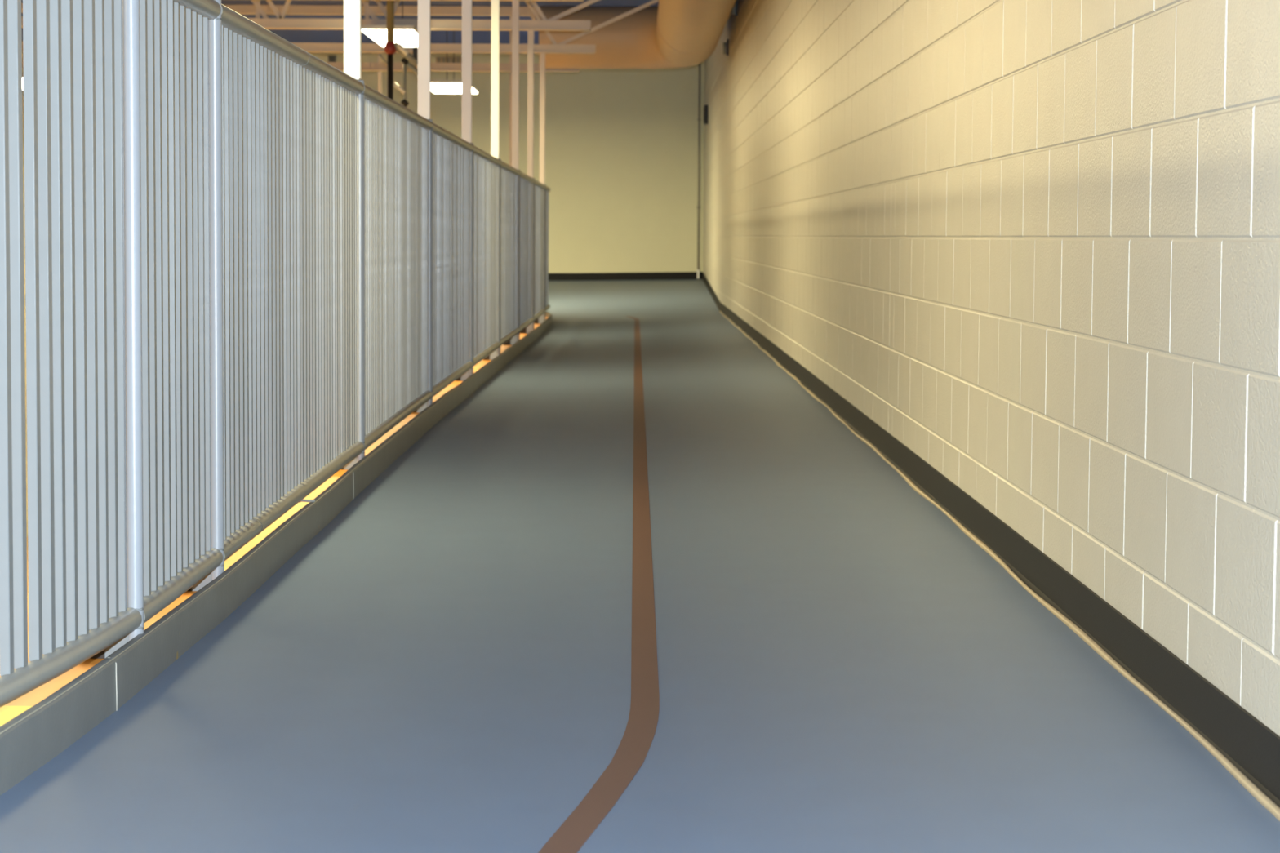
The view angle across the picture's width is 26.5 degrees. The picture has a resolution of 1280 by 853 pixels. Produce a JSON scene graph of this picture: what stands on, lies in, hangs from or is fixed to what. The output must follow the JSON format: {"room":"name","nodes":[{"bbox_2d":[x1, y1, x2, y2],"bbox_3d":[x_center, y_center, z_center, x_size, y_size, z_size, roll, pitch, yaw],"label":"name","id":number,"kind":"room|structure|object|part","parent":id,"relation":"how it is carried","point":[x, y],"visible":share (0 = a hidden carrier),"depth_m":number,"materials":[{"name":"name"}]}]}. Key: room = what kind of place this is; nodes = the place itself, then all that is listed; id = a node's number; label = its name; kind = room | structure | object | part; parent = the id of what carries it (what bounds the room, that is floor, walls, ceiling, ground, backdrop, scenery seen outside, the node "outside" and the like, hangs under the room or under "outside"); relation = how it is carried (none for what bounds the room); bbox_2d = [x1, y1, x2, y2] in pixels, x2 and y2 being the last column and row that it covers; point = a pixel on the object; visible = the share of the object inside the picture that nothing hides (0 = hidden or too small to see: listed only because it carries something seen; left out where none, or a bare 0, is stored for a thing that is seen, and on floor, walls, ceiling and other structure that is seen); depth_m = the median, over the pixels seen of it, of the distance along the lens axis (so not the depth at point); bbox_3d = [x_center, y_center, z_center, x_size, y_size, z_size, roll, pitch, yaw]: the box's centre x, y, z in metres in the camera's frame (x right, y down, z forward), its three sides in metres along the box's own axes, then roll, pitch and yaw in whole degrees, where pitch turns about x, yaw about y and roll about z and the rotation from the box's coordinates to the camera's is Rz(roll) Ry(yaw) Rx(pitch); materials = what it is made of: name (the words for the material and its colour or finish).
{"room":"indoor running track","nodes":[
{"label":"indoor running track","id":0,"kind":"room"},
{"bbox_2d":[26,536,28,593],"bbox_3d":[-7.586,3.087,17.044,17.335,0.200,42.000,0,4,0],"label":"floor","id":1,"kind":"structure","parent":0,"point":[27,536],"depth_m":34.03,"materials":[{"name":"brown wood"}]},
{"bbox_2d":[0,315,547,726],"bbox_3d":[-1.877,-0.400,18.621,5.494,0.325,34.871,0,4,-10],"label":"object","id":2,"kind":"structure","parent":0,"point":[8,712],"depth_m":5.72,"materials":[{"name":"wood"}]},
{"bbox_2d":[0,0,143,707],"bbox_3d":[-1.145,-0.106,3.340,0.202,1.270,3.219,1,4,8],"label":"railing section","id":3,"kind":"object","parent":2,"relation":"on","point":[82,66],"visible":0.98,"depth_m":4.48,"materials":[{"name":"grey metal"}]},
{"bbox_3d":[-1.132,0.457,3.353,0.151,0.042,3.174,1,4,10],"label":"rail","id":4,"kind":"part","parent":3,"relation":"part of","materials":[{"name":"grey metal"}]},
{"bbox_3d":[-0.948,0.386,4.933,0.043,0.069,0.011,0,4,1],"label":"bracket plate","id":5,"kind":"part","parent":3,"relation":"part of","materials":[{"name":"grey metal"}]},
{"bbox_3d":[-0.912,-0.214,4.895,0.030,1.269,0.030,0,4,0],"label":"post","id":6,"kind":"part","parent":3,"relation":"part of","materials":[{"name":"grey metal"}]},
{"bbox_2d":[139,0,224,623],"bbox_3d":[-0.957,-0.248,5.390,0.128,1.270,0.968,0,4,0],"label":"railing section","id":7,"kind":"object","parent":2,"relation":"on","point":[180,41],"visible":0.94,"depth_m":5.44,"materials":[{"name":"grey metal"}]},
{"bbox_3d":[-0.920,0.315,5.402,0.046,0.042,0.914,0,4,0],"label":"rail","id":8,"kind":"part","parent":7,"relation":"part of","materials":[{"name":"grey metal"}]},
{"bbox_3d":[-0.913,-0.854,5.321,0.047,0.043,0.914,0,4,0],"label":"rail","id":9,"kind":"part","parent":7,"relation":"part of","materials":[{"name":"grey metal"}]},
{"bbox_3d":[-0.946,0.320,5.870,0.043,0.069,0.010,0,4,0],"label":"bracket plate","id":10,"kind":"part","parent":7,"relation":"part of","materials":[{"name":"grey metal"}]},
{"bbox_3d":[-0.910,-0.280,5.833,0.030,1.269,0.030,0,4,0],"label":"post","id":11,"kind":"part","parent":7,"relation":"part of","materials":[{"name":"grey metal"}]},
{"bbox_2d":[221,4,364,560],"bbox_3d":[-0.933,-0.388,7.386,0.128,1.270,3.090,0,4,-1],"label":"railing section","id":12,"kind":"object","parent":2,"relation":"on","point":[293,187],"visible":0.94,"depth_m":7.08,"materials":[{"name":"grey metal"}]},
{"bbox_3d":[-0.914,-0.994,7.316,0.043,0.043,3.034,0,4,0],"label":"rail","id":13,"kind":"part","parent":12,"relation":"part of","materials":[{"name":"grey metal"}]},
{"bbox_3d":[-0.921,0.175,7.398,0.042,0.042,3.034,0,4,0],"label":"rail","id":14,"kind":"part","parent":12,"relation":"part of","materials":[{"name":"grey metal"}]},
{"bbox_3d":[-0.951,0.106,8.922,0.043,0.069,0.010,0,4,0],"label":"bracket plate","id":15,"kind":"part","parent":12,"relation":"part of","materials":[{"name":"grey metal"}]},
{"bbox_3d":[-0.915,-0.493,8.886,0.030,1.269,0.030,0,4,0],"label":"post","id":16,"kind":"part","parent":12,"relation":"part of","materials":[{"name":"grey metal"}]},
{"bbox_2d":[364,84,432,449],"bbox_3d":[-0.965,-0.596,10.408,0.128,1.276,3.028,0,4,0],"label":"railing section","id":17,"kind":"object","parent":2,"relation":"on","point":[398,140],"visible":0.9,"depth_m":10.28,"materials":[{"name":"grey metal"}]},
{"bbox_3d":[-0.920,-1.205,10.338,0.043,0.043,2.974,0,4,0],"label":"rail","id":18,"kind":"part","parent":17,"relation":"part of","materials":[{"name":"grey metal"}]},
{"bbox_3d":[-0.927,-0.035,10.421,0.042,0.045,2.974,0,4,0],"label":"rail","id":19,"kind":"part","parent":17,"relation":"part of","materials":[{"name":"grey metal"}]},
{"bbox_3d":[-0.956,-0.098,11.915,0.043,0.072,0.010,0,4,0],"label":"bracket plate","id":20,"kind":"part","parent":17,"relation":"part of","materials":[{"name":"grey metal"}]},
{"bbox_3d":[-0.920,-0.700,11.879,0.030,1.275,0.030,0,4,0],"label":"post","id":21,"kind":"part","parent":17,"relation":"part of","materials":[{"name":"grey metal"}]},
{"bbox_2d":[432,122,473,396],"bbox_3d":[-0.970,-0.795,13.402,0.128,1.298,3.028,0,4,0],"label":"railing section","id":22,"kind":"object","parent":2,"relation":"on","point":[452,156],"visible":0.9,"depth_m":13.37,"materials":[{"name":"grey metal"}]},
{"bbox_3d":[-0.925,-1.415,13.331,0.043,0.043,2.974,0,4,0],"label":"rail","id":23,"kind":"part","parent":22,"relation":"part of","materials":[{"name":"grey metal"}]},
{"bbox_3d":[-0.932,-0.239,13.414,0.042,0.052,2.974,0,4,0],"label":"rail","id":24,"kind":"part","parent":22,"relation":"part of","materials":[{"name":"grey metal"}]},
{"bbox_3d":[-0.961,-0.292,14.909,0.043,0.084,0.010,0,4,0],"label":"bracket plate","id":25,"kind":"part","parent":22,"relation":"part of","materials":[{"name":"grey metal"}]},
{"bbox_3d":[-0.925,-0.898,14.872,0.030,1.297,0.030,0,4,0],"label":"post","id":26,"kind":"part","parent":22,"relation":"part of","materials":[{"name":"grey metal"}]},
{"bbox_2d":[473,145,501,366],"bbox_3d":[-0.976,-0.994,16.395,0.128,1.319,3.028,0,4,0],"label":"railing section","id":27,"kind":"object","parent":2,"relation":"on","point":[486,167],"visible":0.9,"depth_m":16.52,"materials":[{"name":"grey metal"}]},
{"bbox_3d":[-0.937,-0.439,16.407,0.042,0.052,2.974,0,4,0],"label":"rail","id":28,"kind":"part","parent":27,"relation":"part of","materials":[{"name":"grey metal"}]},
{"bbox_3d":[-0.930,-1.624,16.324,0.043,0.043,2.974,0,4,0],"label":"rail","id":29,"kind":"part","parent":27,"relation":"part of","materials":[{"name":"grey metal"}]},
{"bbox_3d":[-0.966,-0.486,17.903,0.043,0.096,0.010,0,4,0],"label":"bracket plate","id":30,"kind":"part","parent":27,"relation":"part of","materials":[{"name":"grey metal"}]},
{"bbox_3d":[-0.930,-1.097,17.866,0.030,1.318,0.030,0,4,0],"label":"post","id":31,"kind":"part","parent":27,"relation":"part of","materials":[{"name":"grey metal"}]},
{"bbox_2d":[500,160,519,346],"bbox_3d":[-0.981,-1.193,19.388,0.128,1.341,3.028,0,4,0],"label":"railing section","id":32,"kind":"object","parent":2,"relation":"on","point":[510,176],"visible":0.89,"depth_m":19.58,"materials":[{"name":"grey metal"}]},
{"bbox_3d":[-0.942,-0.638,19.400,0.042,0.052,2.974,0,4,0],"label":"rail","id":33,"kind":"part","parent":32,"relation":"part of","materials":[{"name":"grey metal"}]},
{"bbox_3d":[-0.935,-1.834,19.317,0.043,0.043,2.974,0,4,0],"label":"rail","id":34,"kind":"part","parent":32,"relation":"part of","materials":[{"name":"grey metal"}]},
{"bbox_3d":[-0.971,-0.680,20.897,0.043,0.108,0.010,0,4,0],"label":"bracket plate","id":35,"kind":"part","parent":32,"relation":"part of","materials":[{"name":"grey metal"}]},
{"bbox_3d":[-0.935,-1.296,20.859,0.030,1.340,0.030,0,4,0],"label":"post","id":36,"kind":"part","parent":32,"relation":"part of","materials":[{"name":"grey metal"}]},
{"bbox_2d":[520,171,534,333],"bbox_3d":[-0.986,-1.392,22.382,0.128,1.362,3.028,0,4,0],"label":"railing section","id":37,"kind":"object","parent":2,"relation":"on","point":[526,183],"visible":0.85,"depth_m":22.78,"materials":[{"name":"grey metal"}]},
{"bbox_3d":[-0.947,-0.838,22.394,0.042,0.052,2.974,0,4,0],"label":"rail","id":38,"kind":"part","parent":37,"relation":"part of","materials":[{"name":"grey metal"}]},
{"bbox_3d":[-0.940,-2.043,22.309,0.043,0.043,2.974,0,4,0],"label":"rail","id":39,"kind":"part","parent":37,"relation":"part of","materials":[{"name":"grey metal"}]},
{"bbox_3d":[-0.976,-0.874,23.890,0.043,0.120,0.010,0,4,0],"label":"bracket plate","id":40,"kind":"part","parent":37,"relation":"part of","materials":[{"name":"grey metal"}]},
{"bbox_3d":[-0.940,-1.495,23.852,0.030,1.361,0.030,0,4,0],"label":"post","id":41,"kind":"part","parent":37,"relation":"part of","materials":[{"name":"grey metal"}]},
{"bbox_2d":[533,179,546,324],"bbox_3d":[-0.991,-1.597,25.375,0.128,1.370,3.028,0,4,0],"label":"railing section","id":42,"kind":"object","parent":2,"relation":"on","point":[540,188],"visible":0.83,"depth_m":25.90,"materials":[{"name":"grey metal"}]},
{"bbox_3d":[-0.952,-1.041,25.387,0.042,0.046,2.974,0,4,0],"label":"rail","id":43,"kind":"part","parent":42,"relation":"part of","materials":[{"name":"grey metal"}]},
{"bbox_3d":[-0.945,-2.253,25.302,0.043,0.043,2.974,0,4,0],"label":"rail","id":44,"kind":"part","parent":42,"relation":"part of","materials":[{"name":"grey metal"}]},
{"bbox_3d":[-0.982,-1.078,26.884,0.043,0.124,0.010,0,4,0],"label":"bracket plate","id":45,"kind":"part","parent":42,"relation":"part of","materials":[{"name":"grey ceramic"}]},
{"bbox_3d":[-0.945,-1.700,26.845,0.030,1.369,0.030,0,4,0],"label":"post","id":46,"kind":"part","parent":42,"relation":"part of","materials":[{"name":"grey metal"}]},
{"bbox_2d":[545,186,551,311],"bbox_3d":[-1.013,-1.812,28.358,0.198,1.358,3.013,0,4,-5],"label":"railing section","id":47,"kind":"object","parent":2,"relation":"on","point":[548,189],"visible":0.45,"depth_m":27.94,"materials":[{"name":"grey metal"}]},
{"bbox_3d":[-0.999,-1.252,28.376,0.138,0.047,2.970,0,4,-4],"label":"rail","id":48,"kind":"part","parent":47,"relation":"part of","materials":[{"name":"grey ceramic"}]},
{"bbox_3d":[-0.991,-2.463,28.291,0.139,0.043,2.970,0,4,-4],"label":"rail","id":49,"kind":"part","parent":47,"relation":"part of","materials":[{"name":"grey metal"}]},
{"bbox_2d":[21,0,658,53],"bbox_3d":[-7.545,-3.771,16.564,17.335,0.150,42.000,0,4,0],"label":"ceiling","id":50,"kind":"structure","parent":0,"point":[326,36],"depth_m":31.27,"materials":[{"name":"blue"}]},
{"bbox_2d":[22,74,23,89],"bbox_3d":[-7.241,-4.376,31.760,0.820,0.759,2.220,0,4,0],"label":"ceiling lamp","id":51,"kind":"object","parent":50,"relation":"hanging from","point":[22,74],"visible":0.02,"depth_m":31.27,"materials":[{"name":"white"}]},
{"bbox_2d":[21,3,579,72],"bbox_3d":[-7.571,-4.261,29.662,16.933,0.698,0.140,0,4,0],"label":"joist","id":52,"kind":"object","parent":50,"relation":"attached to","point":[240,9],"visible":0.29,"depth_m":29.60,"materials":[{"name":"beige metal"}]},
{"bbox_2d":[21,0,599,31],"bbox_3d":[-7.561,-3.842,23.677,16.933,0.698,0.140,0,4,0],"label":"joist","id":53,"kind":"object","parent":50,"relation":"attached to","point":[552,24],"visible":0.52,"depth_m":23.65,"materials":[{"name":"beige metal"}]},
{"bbox_2d":[527,30,533,177],"bbox_3d":[-0.955,-2.815,23.760,0.053,1.284,0.053,0,4,0],"label":"column","id":54,"kind":"structure","parent":53,"relation":"hanging from","point":[530,33],"depth_m":23.73,"materials":[{"name":"beige metal"}]},
{"bbox_2d":[22,0,658,53],"bbox_3d":[-7.566,-4.051,26.669,16.933,0.698,0.140,0,4,0],"label":"joist","id":55,"kind":"object","parent":50,"relation":"attached to","point":[562,47],"visible":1,"depth_m":26.65,"materials":[{"name":"beige metal"}]},
{"bbox_2d":[539,53,545,184],"bbox_3d":[-0.960,-3.024,26.753,0.053,1.284,0.053,0,4,0],"label":"column","id":56,"kind":"structure","parent":55,"relation":"hanging from","point":[542,55],"depth_m":26.73,"materials":[{"name":"beige paint"}]},
{"bbox_2d":[343,0,361,79],"bbox_3d":[-0.928,-2.116,8.772,0.053,1.983,0.053,0,4,0],"label":"column","id":57,"kind":"structure","parent":50,"relation":"hanging from","point":[352,8],"depth_m":8.81,"materials":[{"name":"white metal"}]},
{"bbox_2d":[361,24,386,46],"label":"ceiling lamp","id":58,"kind":"object","parent":50,"relation":"hanging from","point":[378,33],"depth_m":23.25,"materials":[{"name":"white plastic"}]},
{"bbox_2d":[361,29,417,47],"bbox_3d":[-2.150,-3.433,24.066,0.430,0.012,1.960,0,4,0],"label":"diffuser","id":59,"kind":"object","parent":58,"relation":"attached to","point":[406,37],"depth_m":23.71,"materials":[{"name":"white plastic"}]},
{"bbox_2d":[377,53,382,93],"bbox_3d":[-3.178,-3.841,33.227,0.044,1.983,0.044,0,4,0],"label":"column","id":60,"kind":"structure","parent":50,"relation":"hanging from","point":[380,59],"depth_m":33.18,"materials":[{"name":"beige metal"}]},
{"bbox_2d":[378,0,417,107],"bbox_3d":[-1.976,-2.970,22.444,0.359,2.198,0.104,0,4,0],"label":"frame","id":61,"kind":"object","parent":50,"relation":"hanging from","point":[391,47],"visible":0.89,"depth_m":22.42,"materials":[{"name":"black metal"}]},
{"bbox_3d":[-2.114,-3.032,22.439,0.082,0.090,0.016,0,4,0],"label":"rod","id":62,"kind":"part","parent":61,"relation":"part of","materials":[{"name":"brown metal"}]},
{"bbox_2d":[417,0,431,119],"bbox_3d":[-0.933,-2.325,11.765,0.053,1.983,0.053,0,4,0],"label":"column","id":63,"kind":"structure","parent":50,"relation":"hanging from","point":[424,6],"depth_m":11.79,"materials":[{"name":"beige metal"}]},
{"bbox_2d":[431,71,462,93],"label":"ceiling lamp","id":64,"kind":"object","parent":50,"relation":"hanging from","point":[446,86],"depth_m":31.61,"materials":[{"name":"white plastic"}]},
{"bbox_3d":[-2.241,-4.358,31.569,0.008,0.709,0.007,0,4,0],"label":"hanging rod","id":65,"kind":"part","parent":64,"relation":"part of","materials":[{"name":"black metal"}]},
{"bbox_2d":[431,83,477,93],"bbox_3d":[-2.244,-4.002,32.195,0.520,0.012,2.000,0,4,0],"label":"diffuser","id":66,"kind":"object","parent":64,"relation":"attached to","point":[435,87],"depth_m":32.13,"materials":[{"name":"white plastic"}]},
{"bbox_2d":[462,0,471,142],"bbox_3d":[-0.938,-2.535,14.757,0.053,1.983,0.053,0,4,0],"label":"column","id":67,"kind":"structure","parent":50,"relation":"hanging from","point":[466,4],"depth_m":14.77,"materials":[{"name":"beige metal"}]},
{"bbox_2d":[370,0,582,1],"bbox_3d":[-7.556,-3.632,20.684,16.933,0.698,0.140,0,4,0],"label":"joist","id":68,"kind":"object","parent":50,"relation":"attached to","point":[371,0],"visible":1,"depth_m":20.75,"materials":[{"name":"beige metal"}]},
{"bbox_2d":[511,0,519,169],"bbox_3d":[-0.950,-2.605,20.767,0.053,1.284,0.053,0,4,0],"label":"column","id":69,"kind":"structure","parent":68,"relation":"hanging from","point":[515,3],"depth_m":20.74,"materials":[{"name":"beige metal"}]},
{"bbox_2d":[509,16,511,166],"bbox_3d":[-1.458,-3.657,30.739,0.036,1.983,0.036,0,4,0],"label":"column","id":70,"kind":"structure","parent":50,"relation":"hanging from","point":[510,17],"depth_m":30.72,"materials":[{"name":"beige metal"}]},
{"bbox_2d":[538,0,736,68],"bbox_3d":[-0.089,-2.912,12.236,1.839,0.648,32.620,0,4,0],"label":"air duct","id":71,"kind":"object","parent":50,"relation":"hanging from","point":[673,33],"visible":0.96,"depth_m":27.86,"materials":[{"name":"beige metal"}]},
{"bbox_3d":[-7.551,-3.423,17.691,16.933,0.698,0.140,0,4,0],"label":"joist","id":72,"kind":"object","parent":50,"relation":"attached to","visible":0},
{"bbox_2d":[490,0,499,158],"bbox_3d":[-0.945,-2.396,17.774,0.053,1.284,0.053,0,4,0],"label":"column","id":73,"kind":"structure","parent":72,"relation":"hanging from","point":[495,107],"depth_m":17.76,"materials":[{"name":"white metal"}]},
{"bbox_2d":[22,50,704,536],"bbox_3d":[-7.601,-1.814,37.653,16.935,6.700,0.200,0,4,0],"label":"wall","id":74,"kind":"structure","parent":0,"point":[621,144],"depth_m":37.42,"materials":[{"name":"beige paint"}]},
{"bbox_2d":[328,55,336,62],"bbox_3d":[-4.224,-5.038,37.313,0.110,0.100,0.034,0,4,0],"label":"air vent","id":75,"kind":"object","parent":74,"relation":"in","point":[331,58],"visible":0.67,"depth_m":37.30,"materials":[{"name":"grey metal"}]},
{"bbox_2d":[435,57,461,62],"bbox_3d":[-2.624,-5.009,37.319,0.350,0.120,0.033,0,4,0],"label":"louvres","id":76,"kind":"object","parent":74,"relation":"attached to","point":[438,60],"visible":0.59,"depth_m":37.31,"materials":[{"name":"beige paint"}]},
{"bbox_2d":[548,271,702,280],"bbox_3d":[-3.552,-2.085,37.535,8.840,0.150,0.009,0,4,0],"label":"baseboard","id":77,"kind":"structure","parent":74,"relation":"attached to","point":[664,275],"depth_m":37.54,"materials":[{"name":"black rubber"}]},
{"bbox_2d":[697,63,701,278],"bbox_3d":[0.810,-3.565,37.426,0.046,3.055,0.033,0,4,0],"label":"conduit","id":78,"kind":"object","parent":74,"relation":"attached to","point":[699,118],"visible":0.91,"depth_m":37.42,"materials":[{"name":"beige metal"}]},
{"bbox_2d":[0,279,1279,852],"bbox_3d":[-3.518,-0.347,16.558,8.840,0.488,42.105,0,4,0],"label":"floor","id":79,"kind":"structure","parent":0,"point":[444,666],"depth_m":5.01,"materials":[{"name":"blue rubber"}]},
{"bbox_2d":[0,311,551,795],"bbox_3d":[-1.718,-0.490,18.668,5.373,0.242,34.906,0,4,-11],"label":"curb","id":80,"kind":"object","parent":79,"relation":"on","point":[39,734],"visible":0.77,"depth_m":5.32,"materials":[{"name":"grey"}]},
{"bbox_2d":[537,315,659,852],"bbox_3d":[-0.108,-0.189,14.798,0.673,0.065,29.578,0,4,1],"label":"lane line","id":81,"kind":"object","parent":79,"relation":"on","point":[633,749],"visible":1,"depth_m":4.98,"materials":[{"name":"brown paint"}]},
{"bbox_2d":[702,0,1279,736],"bbox_3d":[1.011,-1.875,16.712,0.200,3.550,41.600,0,4,0],"label":"wall","id":82,"kind":"structure","parent":0,"point":[1035,244],"depth_m":6.08,"materials":[{"name":"beige brick"}]},
{"bbox_2d":[703,104,708,124],"bbox_3d":[0.857,-4.060,35.414,0.054,0.245,0.220,0,4,0],"label":"wall box","id":83,"kind":"object","parent":82,"relation":"attached to","point":[706,106],"visible":1,"depth_m":35.31,"materials":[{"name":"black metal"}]},
{"bbox_2d":[723,39,728,55],"bbox_3d":[0.871,-3.846,27.600,0.056,0.160,0.060,0,4,0],"label":"wall bracket","id":84,"kind":"object","parent":82,"relation":"attached to","point":[726,45],"visible":1,"depth_m":27.57,"materials":[{"name":"grey metal"}]},
{"bbox_3d":[0.889,-3.846,27.600,0.019,0.160,0.060,0,4,0],"label":"wall plate","id":85,"kind":"part","parent":84,"relation":"part of","materials":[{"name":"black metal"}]},
{"bbox_2d":[731,0,737,15],"bbox_3d":[0.876,-3.888,25.192,0.056,0.160,0.060,0,4,0],"label":"wall bracket","id":86,"kind":"object","parent":82,"relation":"attached to","point":[735,10],"visible":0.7,"depth_m":25.17,"materials":[{"name":"grey metal"}]},
{"bbox_3d":[0.894,-3.888,25.192,0.019,0.160,0.060,0,4,0],"label":"wall plate","id":87,"kind":"part","parent":86,"relation":"part of","materials":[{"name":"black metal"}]},
{"bbox_2d":[702,272,1279,807],"bbox_3d":[0.897,-0.543,17.306,0.009,0.348,40.600,0,4,0],"label":"baseboard","id":88,"kind":"structure","parent":82,"relation":"attached to","point":[1246,742],"depth_m":5.52,"materials":[{"name":"black rubber"}]},
{"bbox_2d":[719,311,1279,821],"bbox_3d":[0.894,-0.112,13.301,0.028,0.016,32.550,0,4,0],"label":"trim","id":89,"kind":"structure","parent":82,"relation":"attached to","point":[1248,784],"depth_m":5.41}
]}

